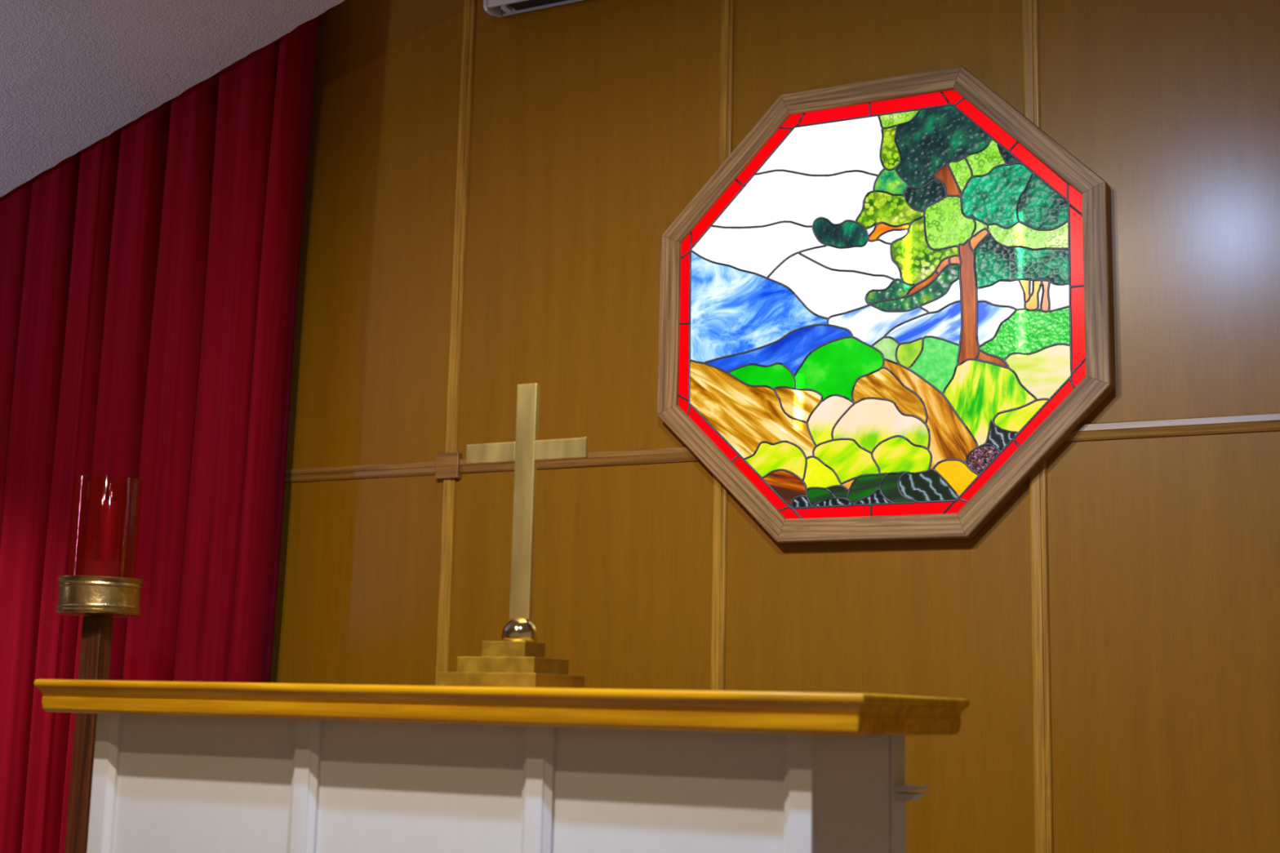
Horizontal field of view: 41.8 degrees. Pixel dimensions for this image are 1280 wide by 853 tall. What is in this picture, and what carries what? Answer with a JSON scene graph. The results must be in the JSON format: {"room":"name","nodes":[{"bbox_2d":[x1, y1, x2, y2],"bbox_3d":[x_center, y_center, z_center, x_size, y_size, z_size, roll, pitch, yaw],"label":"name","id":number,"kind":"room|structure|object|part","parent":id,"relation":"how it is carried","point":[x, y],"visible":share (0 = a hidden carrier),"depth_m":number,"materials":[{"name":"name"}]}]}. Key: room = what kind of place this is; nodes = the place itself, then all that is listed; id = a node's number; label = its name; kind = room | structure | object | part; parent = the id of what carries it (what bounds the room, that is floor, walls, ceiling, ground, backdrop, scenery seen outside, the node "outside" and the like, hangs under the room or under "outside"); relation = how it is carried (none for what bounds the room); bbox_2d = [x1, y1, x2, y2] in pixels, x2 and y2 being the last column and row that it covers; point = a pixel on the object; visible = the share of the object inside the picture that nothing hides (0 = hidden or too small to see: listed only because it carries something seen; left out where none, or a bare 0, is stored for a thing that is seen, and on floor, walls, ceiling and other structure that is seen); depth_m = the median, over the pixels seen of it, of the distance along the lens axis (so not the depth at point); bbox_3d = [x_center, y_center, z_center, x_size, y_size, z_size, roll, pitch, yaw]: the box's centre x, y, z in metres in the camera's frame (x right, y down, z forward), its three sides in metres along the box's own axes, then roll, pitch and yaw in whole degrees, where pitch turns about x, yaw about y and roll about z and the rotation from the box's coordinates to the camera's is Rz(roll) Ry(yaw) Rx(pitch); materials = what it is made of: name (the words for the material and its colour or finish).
{"room":"house of worship","nodes":[
{"label":"house of worship","id":0,"kind":"room"},
{"bbox_2d":[0,0,344,196],"bbox_3d":[-2.852,-1.816,2.265,4.550,1.526,7.104,-4,-11,27],"label":"ceiling","id":1,"kind":"structure","parent":0,"point":[73,73],"depth_m":5.24,"materials":[{"name":"white paint"}]},
{"bbox_2d":[270,0,1279,852],"bbox_3d":[0.434,-0.416,4.899,7.800,4.400,0.224,-4,-11,27],"label":"wall","id":2,"kind":"structure","parent":0,"point":[490,201],"depth_m":4.78,"materials":[{"name":"wood"}]},
{"bbox_3d":[-1.019,0.994,5.324,0.928,1.695,0.020,-4,-11,27],"label":"panel","id":3,"kind":"part","parent":2,"relation":"part of","materials":[{"name":"brown wood"}]},
{"bbox_3d":[-1.008,0.152,5.450,0.929,0.043,0.016,-4,-11,27],"label":"rail","id":4,"kind":"part","parent":2,"relation":"part of","materials":[{"name":"brown wood"}]},
{"bbox_3d":[-0.970,-1.127,5.680,0.928,2.603,0.020,-4,-11,27],"label":"panel","id":5,"kind":"part","parent":2,"relation":"part of","materials":[{"name":"brown wood"}]},
{"bbox_2d":[483,0,582,17],"bbox_3d":[0.471,-1.442,4.892,2.134,0.130,0.096,-4,-11,27],"label":"screen housing","id":6,"kind":"object","parent":2,"relation":"attached to","point":[499,8],"visible":1,"depth_m":5.33,"materials":[{"name":"white metal"}]},
{"bbox_3d":[-0.197,0.100,5.030,0.898,0.043,0.016,-4,-11,27],"label":"rail","id":7,"kind":"part","parent":2,"relation":"part of","materials":[{"name":"brown wood"}]},
{"bbox_3d":[-0.193,0.941,4.897,0.930,1.695,0.020,-4,-11,27],"label":"panel","id":8,"kind":"part","parent":2,"relation":"part of","materials":[{"name":"brown wood"}]},
{"bbox_3d":[-0.145,-1.179,5.253,0.930,2.603,0.020,-4,-11,27],"label":"panel","id":9,"kind":"part","parent":2,"relation":"part of","materials":[{"name":"brown wood"}]},
{"bbox_3d":[0.673,-1.232,4.829,0.911,2.603,0.020,-4,-11,27],"label":"panel","id":10,"kind":"part","parent":2,"relation":"part of","materials":[{"name":"brown wood"}]},
{"bbox_3d":[0.625,0.889,4.474,0.911,1.695,0.020,-4,-11,27],"label":"panel","id":11,"kind":"part","parent":2,"relation":"part of","materials":[{"name":"brown wood"}]},
{"bbox_2d":[657,65,1115,543],"bbox_3d":[0.643,-0.333,4.640,1.300,1.300,0.055,-4,-11,27],"label":"window","id":12,"kind":"structure","parent":2,"relation":"in","point":[890,304],"depth_m":4.62,"materials":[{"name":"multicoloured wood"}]},
{"bbox_3d":[0.095,-0.298,4.924,0.063,0.538,0.055,-4,-11,27],"label":"frame","id":13,"kind":"part","parent":12,"relation":"part of","materials":[{"name":"brown wood"}]},
{"bbox_3d":[0.120,-0.188,4.885,0.058,0.235,0.003,-4,-11,27],"label":"glass pane","id":14,"kind":"part","parent":12,"relation":"part of","materials":[{"name":"red glass"}]},
{"bbox_3d":[0.119,-0.056,4.861,0.060,0.089,0.003,-4,-11,27],"label":"glass pane","id":15,"kind":"part","parent":12,"relation":"part of","materials":[{"name":"red glass"}]},
{"bbox_3d":[0.124,-0.406,4.922,0.056,0.218,0.003,-4,-11,27],"label":"glass pane","id":16,"kind":"part","parent":12,"relation":"part of","materials":[{"name":"red glass"}]},
{"bbox_3d":[0.128,-0.537,4.943,0.056,0.102,0.003,-4,-11,27],"label":"glass pane","id":17,"kind":"part","parent":12,"relation":"part of","materials":[{"name":"red glass"}]},
{"bbox_3d":[0.208,0.023,4.800,0.168,0.184,0.003,-4,-11,27],"label":"glass pane","id":18,"kind":"part","parent":12,"relation":"part of","materials":[{"name":"red glass"}]},
{"bbox_3d":[0.226,-0.630,4.908,0.172,0.202,0.003,-4,-11,27],"label":"glass pane","id":19,"kind":"part","parent":12,"relation":"part of","materials":[{"name":"glass"}]},
{"bbox_3d":[0.246,0.123,4.769,0.063,0.538,0.055,-49,-27,12],"label":"frame","id":20,"kind":"part","parent":12,"relation":"part of","materials":[{"name":"brown wood"}]},
{"bbox_3d":[0.266,-0.739,4.913,0.063,0.538,0.055,47,13,26],"label":"frame","id":21,"kind":"part","parent":12,"relation":"part of","materials":[{"name":"brown wood"}]},
{"bbox_3d":[0.317,-0.052,4.756,0.396,0.307,0.003,-4,-11,27],"label":"glass pane","id":22,"kind":"part","parent":12,"relation":"part of","materials":[{"name":"brown glass"}]},
{"bbox_3d":[0.334,0.159,4.709,0.188,0.166,0.003,-4,-11,27],"label":"glass pane","id":23,"kind":"part","parent":12,"relation":"part of","materials":[{"name":"red glass"}]},
{"bbox_3d":[0.337,-0.360,4.801,0.433,0.341,0.003,-4,-11,27],"label":"glass pane","id":24,"kind":"part","parent":12,"relation":"part of","materials":[{"name":"blue glass"}]},
{"bbox_3d":[0.345,-0.140,4.757,0.208,0.080,0.003,-4,-11,27],"label":"glass pane","id":25,"kind":"part","parent":12,"relation":"part of","materials":[{"name":"green glass"}]},
{"bbox_3d":[0.355,-0.784,4.867,0.189,0.164,0.003,-4,-11,27],"label":"glass pane","id":26,"kind":"part","parent":12,"relation":"part of","materials":[{"name":"glass"}]},
{"bbox_3d":[0.378,0.099,4.696,0.190,0.115,0.003,-4,-11,27],"label":"glass pane","id":27,"kind":"part","parent":12,"relation":"part of","materials":[{"name":"glass"}]},
{"bbox_3d":[0.389,-0.208,4.746,0.452,0.142,0.003,-4,-11,27],"label":"glass pane","id":28,"kind":"part","parent":12,"relation":"part of","materials":[{"name":"blue glass"}]},
{"bbox_3d":[0.403,0.173,4.670,0.136,0.106,0.003,-4,-11,27],"label":"glass pane","id":29,"kind":"part","parent":12,"relation":"part of","materials":[{"name":"brown glass"}]},
{"bbox_3d":[0.421,0.250,4.646,0.092,0.054,0.003,-4,-11,27],"label":"glass pane","id":30,"kind":"part","parent":12,"relation":"part of","materials":[{"name":"red glass"}]},
{"bbox_3d":[0.439,-0.892,4.842,0.089,0.066,0.003,-4,-11,27],"label":"glass pane","id":31,"kind":"part","parent":12,"relation":"part of","materials":[{"name":"red glass"}]},
{"bbox_3d":[0.443,-0.062,4.691,0.144,0.106,0.003,-4,-11,27],"label":"glass pane","id":32,"kind":"part","parent":12,"relation":"part of","materials":[{"name":"brown glass"}]},
{"bbox_3d":[0.446,0.209,4.641,0.064,0.034,0.003,-4,-11,27],"label":"glass pane","id":33,"kind":"part","parent":12,"relation":"part of","materials":[{"name":"black glass"}]},
{"bbox_3d":[0.499,0.195,4.615,0.085,0.053,0.003,-4,-11,27],"label":"glass pane","id":34,"kind":"part","parent":12,"relation":"part of","materials":[{"name":"green glass"}]},
{"bbox_3d":[0.526,0.244,4.592,0.228,0.053,0.003,-4,-11,27],"label":"glass pane","id":35,"kind":"part","parent":12,"relation":"part of","materials":[{"name":"red glass"}]},
{"bbox_3d":[0.552,-0.896,4.783,0.224,0.054,0.003,-4,-11,27],"label":"glass pane","id":36,"kind":"part","parent":12,"relation":"part of","materials":[{"name":"red glass"}]},
{"bbox_3d":[0.532,0.208,4.595,0.123,0.024,0.003,-4,-11,27],"label":"glass pane","id":37,"kind":"part","parent":12,"relation":"part of","materials":[{"name":"black glass"}]},
{"bbox_3d":[0.543,0.182,4.594,0.066,0.038,0.003,-4,-11,27],"label":"glass pane","id":38,"kind":"part","parent":12,"relation":"part of","materials":[{"name":"green glass"}]},
{"bbox_3d":[0.551,-0.156,4.651,0.264,0.184,0.003,-4,-11,27],"label":"glass pane","id":39,"kind":"part","parent":12,"relation":"part of","materials":[{"name":"green glass"}]},
{"bbox_3d":[0.564,-0.547,4.714,0.165,0.097,0.003,-4,-11,27],"label":"glass pane","id":40,"kind":"part","parent":12,"relation":"part of","materials":[{"name":"green glass"}]},
{"bbox_3d":[0.566,0.095,4.597,0.194,0.124,0.003,-4,-11,27],"label":"glass pane","id":41,"kind":"part","parent":12,"relation":"part of","materials":[{"name":"glass"}]},
{"bbox_3d":[0.619,0.170,4.556,0.115,0.080,0.003,-4,-11,27],"label":"glass pane","id":42,"kind":"part","parent":12,"relation":"part of","materials":[{"name":"green glass"}]},
{"bbox_3d":[0.657,-0.942,4.743,0.538,0.063,0.055,-4,-11,27],"label":"frame","id":43,"kind":"part","parent":12,"relation":"part of","materials":[{"name":"brown wood"}]},
{"bbox_3d":[0.634,0.191,4.544,0.106,0.042,0.003,-4,-11,27],"label":"glass pane","id":44,"kind":"part","parent":12,"relation":"part of","materials":[{"name":"black glass"}]},
{"bbox_3d":[0.629,0.277,4.538,0.538,0.063,0.055,-4,-11,27],"label":"frame","id":45,"kind":"part","parent":12,"relation":"part of","materials":[{"name":"brown wood"}]},
{"bbox_3d":[0.691,-0.544,4.647,0.122,0.050,0.003,-4,-11,27],"label":"glass pane","id":46,"kind":"part","parent":12,"relation":"part of","materials":[{"name":"orange glass"}]},
{"bbox_3d":[0.680,-0.083,4.569,0.214,0.163,0.003,-4,-11,27],"label":"glass pane","id":47,"kind":"part","parent":12,"relation":"part of","materials":[{"name":"brown glass"}]},
{"bbox_3d":[0.691,-0.372,4.615,0.144,0.065,0.003,-4,-11,27],"label":"glass pane","id":48,"kind":"part","parent":12,"relation":"part of","materials":[{"name":"green glass"}]},
{"bbox_3d":[0.695,-0.607,4.656,0.200,0.110,0.003,-4,-11,27],"label":"glass pane","id":49,"kind":"part","parent":12,"relation":"part of","materials":[{"name":"green glass"}]},
{"bbox_3d":[0.701,-0.779,4.683,0.060,0.127,0.003,-4,-11,27],"label":"glass pane","id":50,"kind":"part","parent":12,"relation":"part of","materials":[{"name":"green glass"}]},
{"bbox_3d":[0.702,-0.680,4.665,0.105,0.085,0.003,-4,-11,27],"label":"glass pane","id":51,"kind":"part","parent":12,"relation":"part of","materials":[{"name":"green glass"}]},
{"bbox_3d":[0.655,-0.004,4.568,0.279,0.153,0.003,-4,-11,27],"label":"glass pane","id":52,"kind":"part","parent":12,"relation":"part of","materials":[{"name":"glass"}]},
{"bbox_3d":[0.696,0.166,4.516,0.101,0.084,0.003,-4,-11,27],"label":"glass pane","id":53,"kind":"part","parent":12,"relation":"part of","materials":[{"name":"green glass"}]},
{"bbox_3d":[0.725,-0.860,4.685,0.120,0.042,0.003,-4,-11,27],"label":"glass pane","id":54,"kind":"part","parent":12,"relation":"part of","materials":[{"name":"green glass"}]},
{"bbox_3d":[0.707,0.077,4.526,0.168,0.104,0.003,-4,-11,27],"label":"glass pane","id":55,"kind":"part","parent":12,"relation":"part of","materials":[{"name":"glass"}]},
{"bbox_3d":[0.752,-0.908,4.679,0.235,0.056,0.003,-4,-11,27],"label":"glass pane","id":56,"kind":"part","parent":12,"relation":"part of","materials":[{"name":"red glass"}]},
{"bbox_3d":[0.731,0.229,4.486,0.233,0.055,0.003,-4,-11,27],"label":"glass pane","id":57,"kind":"part","parent":12,"relation":"part of","materials":[{"name":"red glass"}]},
{"bbox_3d":[0.735,-0.197,4.561,0.077,0.082,0.003,-4,-11,27],"label":"glass pane","id":58,"kind":"part","parent":12,"relation":"part of","materials":[{"name":"green glass"}]},
{"bbox_3d":[0.754,-0.377,4.583,0.253,0.120,0.003,-4,-11,27],"label":"glass pane","id":59,"kind":"part","parent":12,"relation":"part of","materials":[{"name":"green glass"}]},
{"bbox_3d":[0.773,-0.390,4.575,0.093,0.063,0.003,-4,-11,27],"label":"glass pane","id":60,"kind":"part","parent":12,"relation":"part of","materials":[{"name":"brown glass"}]},
{"bbox_3d":[0.781,-0.484,4.588,0.194,0.191,0.003,-4,-11,27],"label":"glass pane","id":61,"kind":"part","parent":12,"relation":"part of","materials":[{"name":"green glass"}]},
{"bbox_3d":[0.786,-0.634,4.612,0.119,0.090,0.003,-4,-11,27],"label":"glass pane","id":62,"kind":"part","parent":12,"relation":"part of","materials":[{"name":"glass"}]},
{"bbox_3d":[0.771,0.159,4.478,0.168,0.087,0.003,-4,-11,27],"label":"glass pane","id":63,"kind":"part","parent":12,"relation":"part of","materials":[{"name":"black glass"}]},
{"bbox_3d":[0.770,-0.273,4.556,0.218,0.121,0.003,-4,-11,27],"label":"glass pane","id":64,"kind":"part","parent":12,"relation":"part of","materials":[{"name":"blue glass"}]},
{"bbox_3d":[0.778,-0.038,4.509,0.262,0.312,0.003,-4,-11,27],"label":"glass pane","id":65,"kind":"part","parent":12,"relation":"part of","materials":[{"name":"brown glass"}]},
{"bbox_3d":[0.795,-0.165,4.523,0.144,0.161,0.003,-4,-11,27],"label":"glass pane","id":66,"kind":"part","parent":12,"relation":"part of","materials":[{"name":"green glass"}]},
{"bbox_3d":[0.834,-0.775,4.612,0.279,0.227,0.003,-4,-11,27],"label":"glass pane","id":67,"kind":"part","parent":12,"relation":"part of","materials":[{"name":"glass"}]},
{"bbox_3d":[0.824,-0.438,4.557,0.042,0.044,0.003,-4,-11,27],"label":"glass pane","id":68,"kind":"part","parent":12,"relation":"part of","materials":[{"name":"brown glass"}]},
{"bbox_3d":[0.844,-0.671,4.588,0.076,0.098,0.003,-4,-11,27],"label":"glass pane","id":69,"kind":"part","parent":12,"relation":"part of","materials":[{"name":"brown glass"}]},
{"bbox_3d":[0.844,-0.558,4.568,0.144,0.149,0.003,-4,-11,27],"label":"glass pane","id":70,"kind":"part","parent":12,"relation":"part of","materials":[{"name":"green glass"}]},
{"bbox_3d":[0.863,-0.912,4.621,0.072,0.057,0.003,-4,-11,27],"label":"glass pane","id":71,"kind":"part","parent":12,"relation":"part of","materials":[{"name":"red glass"}]},
{"bbox_3d":[0.842,0.219,4.429,0.090,0.055,0.003,-4,-11,27],"label":"glass pane","id":72,"kind":"part","parent":12,"relation":"part of","materials":[{"name":"red glass"}]},
{"bbox_3d":[0.876,-0.685,4.574,0.068,0.101,0.003,-4,-11,27],"label":"glass pane","id":73,"kind":"part","parent":12,"relation":"part of","materials":[{"name":"green glass"}]},
{"bbox_3d":[0.883,-0.337,4.507,0.058,0.342,0.003,-4,-11,27],"label":"glass pane","id":74,"kind":"part","parent":12,"relation":"part of","materials":[{"name":"brown glass"}]},
{"bbox_3d":[0.915,-0.503,4.520,0.053,0.058,0.003,-4,-11,27],"label":"glass pane","id":75,"kind":"part","parent":12,"relation":"part of","materials":[{"name":"brown glass"}]},
{"bbox_3d":[0.918,-0.545,4.527,0.047,0.058,0.003,-4,-11,27],"label":"glass pane","id":76,"kind":"part","parent":12,"relation":"part of","materials":[{"name":"green glass"}]},
{"bbox_3d":[0.907,0.088,4.419,0.094,0.082,0.003,-4,-11,27],"label":"glass pane","id":77,"kind":"part","parent":12,"relation":"part of","materials":[{"name":"purple glass"}]},
{"bbox_3d":[0.951,-0.277,4.461,0.108,0.125,0.003,-4,-11,27],"label":"glass pane","id":78,"kind":"part","parent":12,"relation":"part of","materials":[{"name":"blue glass"}]},
{"bbox_3d":[0.925,-0.065,4.436,0.254,0.240,0.003,-4,-11,27],"label":"glass pane","id":79,"kind":"part","parent":12,"relation":"part of","materials":[{"name":"green glass"}]},
{"bbox_3d":[0.942,-0.823,4.564,0.178,0.172,0.003,-4,-11,27],"label":"glass pane","id":80,"kind":"part","parent":12,"relation":"part of","materials":[{"name":"red glass"}]},
{"bbox_3d":[0.940,-0.730,4.548,0.114,0.100,0.003,-4,-11,27],"label":"glass pane","id":81,"kind":"part","parent":12,"relation":"part of","materials":[{"name":"green glass"}]},
{"bbox_3d":[0.921,0.119,4.406,0.173,0.166,0.003,-4,-11,27],"label":"glass pane","id":82,"kind":"part","parent":12,"relation":"part of","materials":[{"name":"red glass"}]},
{"bbox_3d":[0.935,-0.179,4.451,0.088,0.053,0.003,-4,-11,27],"label":"glass pane","id":83,"kind":"part","parent":12,"relation":"part of","materials":[{"name":"brown glass"}]},
{"bbox_3d":[0.964,-0.618,4.515,0.202,0.178,0.003,-4,-11,27],"label":"glass pane","id":84,"kind":"part","parent":12,"relation":"part of","materials":[{"name":"green glass"}]},
{"bbox_3d":[0.952,0.025,4.406,0.088,0.084,0.003,-4,-11,27],"label":"glass pane","id":85,"kind":"part","parent":12,"relation":"part of","materials":[{"name":"black glass"}]},
{"bbox_3d":[0.999,-0.025,4.390,0.149,0.086,0.003,-4,-11,27],"label":"glass pane","id":86,"kind":"part","parent":12,"relation":"part of","materials":[{"name":"yellow glass"}]},
{"bbox_3d":[0.998,-0.736,4.519,0.064,0.064,0.003,-4,-11,27],"label":"glass pane","id":87,"kind":"part","parent":12,"relation":"part of","materials":[{"name":"glass"}]},
{"bbox_3d":[1.014,-0.446,4.458,0.258,0.162,0.003,-4,-11,27],"label":"glass pane","id":88,"kind":"part","parent":12,"relation":"part of","materials":[{"name":"green glass"}]},
{"bbox_3d":[1.015,-0.245,4.421,0.244,0.136,0.003,-4,-11,27],"label":"glass pane","id":89,"kind":"part","parent":12,"relation":"part of","materials":[{"name":"green glass"}]},
{"bbox_3d":[1.032,-0.506,4.459,0.220,0.090,0.003,-4,-11,27],"label":"glass pane","id":90,"kind":"part","parent":12,"relation":"part of","materials":[{"name":"green glass"}]},
{"bbox_3d":[1.041,-0.789,4.512,0.063,0.538,0.055,-49,-27,12],"label":"frame","id":91,"kind":"part","parent":12,"relation":"part of","materials":[{"name":"brown wood"}]},
{"bbox_3d":[1.021,0.074,4.367,0.063,0.538,0.055,47,13,26],"label":"frame","id":92,"kind":"part","parent":12,"relation":"part of","materials":[{"name":"brown wood"}]},
{"bbox_3d":[1.063,-0.682,4.474,0.157,0.183,0.003,-4,-11,27],"label":"glass pane","id":93,"kind":"part","parent":12,"relation":"part of","materials":[{"name":"red glass"}]},
{"bbox_3d":[1.071,-0.598,4.455,0.137,0.159,0.003,-4,-11,27],"label":"glass pane","id":94,"kind":"part","parent":12,"relation":"part of","materials":[{"name":"green glass"}]},
{"bbox_3d":[1.053,-0.031,4.362,0.164,0.184,0.003,-4,-11,27],"label":"glass pane","id":95,"kind":"part","parent":12,"relation":"part of","materials":[{"name":"glass"}]},
{"bbox_3d":[1.150,-0.597,4.413,0.046,0.099,0.003,-4,-11,27],"label":"glass pane","id":96,"kind":"part","parent":12,"relation":"part of","materials":[{"name":"red glass"}]},
{"bbox_3d":[1.149,-0.477,4.392,0.048,0.225,0.003,-4,-11,27],"label":"glass pane","id":97,"kind":"part","parent":12,"relation":"part of","materials":[{"name":"red glass"}]},
{"bbox_3d":[1.140,-0.135,4.335,0.054,0.091,0.003,-4,-11,27],"label":"glass pane","id":98,"kind":"part","parent":12,"relation":"part of","materials":[{"name":"red glass"}]},
{"bbox_3d":[1.144,-0.253,4.354,0.048,0.232,0.003,-4,-11,27],"label":"glass pane","id":99,"kind":"part","parent":12,"relation":"part of","materials":[{"name":"red glass"}]},
{"bbox_3d":[1.192,-0.368,4.356,0.063,0.538,0.055,-4,-11,27],"label":"frame","id":100,"kind":"part","parent":12,"relation":"part of","materials":[{"name":"brown wood"}]},
{"bbox_3d":[1.491,-1.284,4.406,0.929,2.603,0.020,-4,-11,27],"label":"panel","id":101,"kind":"part","parent":2,"relation":"part of","materials":[{"name":"brown wood"}]},
{"bbox_3d":[1.442,0.837,4.051,0.929,1.695,0.020,-4,-11,27],"label":"panel","id":102,"kind":"part","parent":2,"relation":"part of","materials":[{"name":"brown wood"}]},
{"bbox_3d":[1.476,-0.006,4.164,0.878,0.043,0.016,-4,-11,27],"label":"rail","id":103,"kind":"part","parent":2,"relation":"part of","materials":[{"name":"brown wood"}]},
{"bbox_3d":[-1.333,1.230,1.284,7.800,0.120,7.750,-4,-11,27],"label":"floor","id":104,"kind":"structure","parent":0,"visible":0},
{"bbox_2d":[55,575,144,852],"bbox_3d":[-1.460,0.906,4.416,0.340,1.548,0.340,-4,-11,27],"label":"candle stand","id":105,"kind":"object","parent":104,"relation":"on","point":[98,599],"visible":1,"depth_m":4.40,"materials":[{"name":"brown wood"}]},
{"bbox_3d":[-1.463,1.062,4.390,0.058,1.121,0.058,-1,-10,16],"label":"post","id":106,"kind":"part","parent":105,"relation":"part of","materials":[{"name":"brown wood"}]},
{"bbox_2d":[55,575,144,617],"bbox_3d":[-1.449,0.459,4.492,0.223,0.100,0.223,-4,-11,27],"label":"candle holder","id":107,"kind":"object","parent":105,"relation":"on","point":[85,596],"depth_m":4.40,"materials":[{"name":"gold metal"}]},
{"bbox_2d":[75,493,127,577],"bbox_3d":[-1.446,0.338,4.512,0.128,0.319,0.128,-4,-11,27],"label":"candle","id":108,"kind":"object","parent":105,"relation":"in","point":[105,564],"visible":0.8,"depth_m":4.49,"materials":[{"name":"red wax"}]},
{"bbox_2d":[34,679,969,852],"bbox_3d":[-0.329,1.008,3.212,1.807,1.000,0.575,-4,-11,27],"label":"altar","id":109,"kind":"object","parent":104,"relation":"on","point":[179,766],"visible":1,"depth_m":3.03,"materials":[{"name":"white wood"}]},
{"bbox_3d":[-0.873,1.041,3.281,0.493,0.933,0.012,-4,-11,27],"label":"panel","id":110,"kind":"part","parent":109,"relation":"part of","materials":[{"name":"white paint"}]},
{"bbox_3d":[-0.414,1.012,3.043,0.495,0.933,0.012,-4,-11,27],"label":"panel","id":111,"kind":"part","parent":109,"relation":"part of","materials":[{"name":"white paint"}]},
{"bbox_3d":[-0.318,0.557,3.288,1.795,0.049,0.563,-4,-11,27],"label":"cornice moulding","id":112,"kind":"part","parent":109,"relation":"part of","materials":[{"name":"brown wood"}]},
{"bbox_2d":[438,383,588,688],"bbox_3d":[-0.239,0.222,3.430,0.288,0.627,0.196,-4,-11,27],"label":"cross","id":113,"kind":"object","parent":109,"relation":"on","point":[518,660],"visible":0.98,"depth_m":3.40,"materials":[{"name":"gold metal"}]},
{"bbox_3d":[-0.309,0.056,3.497,0.120,0.041,0.013,-4,-11,27],"label":"arm","id":114,"kind":"part","parent":113,"relation":"part of","materials":[{"name":"gold metal"}]},
{"bbox_3d":[-0.161,0.047,3.420,0.120,0.041,0.013,-4,-11,27],"label":"arm","id":115,"kind":"part","parent":113,"relation":"part of","materials":[{"name":"gold metal"}]},
{"bbox_3d":[0.040,0.983,2.808,0.480,0.933,0.012,-4,-11,27],"label":"panel","id":116,"kind":"part","parent":109,"relation":"part of","materials":[{"name":"white paint"}]},
{"bbox_3d":[0.362,0.995,2.836,0.004,0.933,0.359,-4,-11,27],"label":"panel","id":117,"kind":"part","parent":109,"relation":"part of","materials":[{"name":"white paint"}]},
{"bbox_3d":[-0.233,1.075,3.396,1.585,0.933,0.080,-4,-11,27],"label":"post","id":118,"kind":"part","parent":109,"relation":"part of","materials":[{"name":"white paint"}]},
{"bbox_3d":[-1.122,-1.973,5.626,4.550,1.526,0.520,-4,-11,27],"label":"ceiling","id":119,"kind":"structure","parent":0,"visible":0},
{"bbox_2d":[0,15,319,852],"bbox_3d":[-2.099,0.099,5.803,2.147,3.530,0.247,-4,-11,27],"label":"curtain","id":120,"kind":"object","parent":119,"relation":"hanging from","point":[149,274],"visible":0.7,"depth_m":5.51,"materials":[{"name":"red fabric"}]}
]}

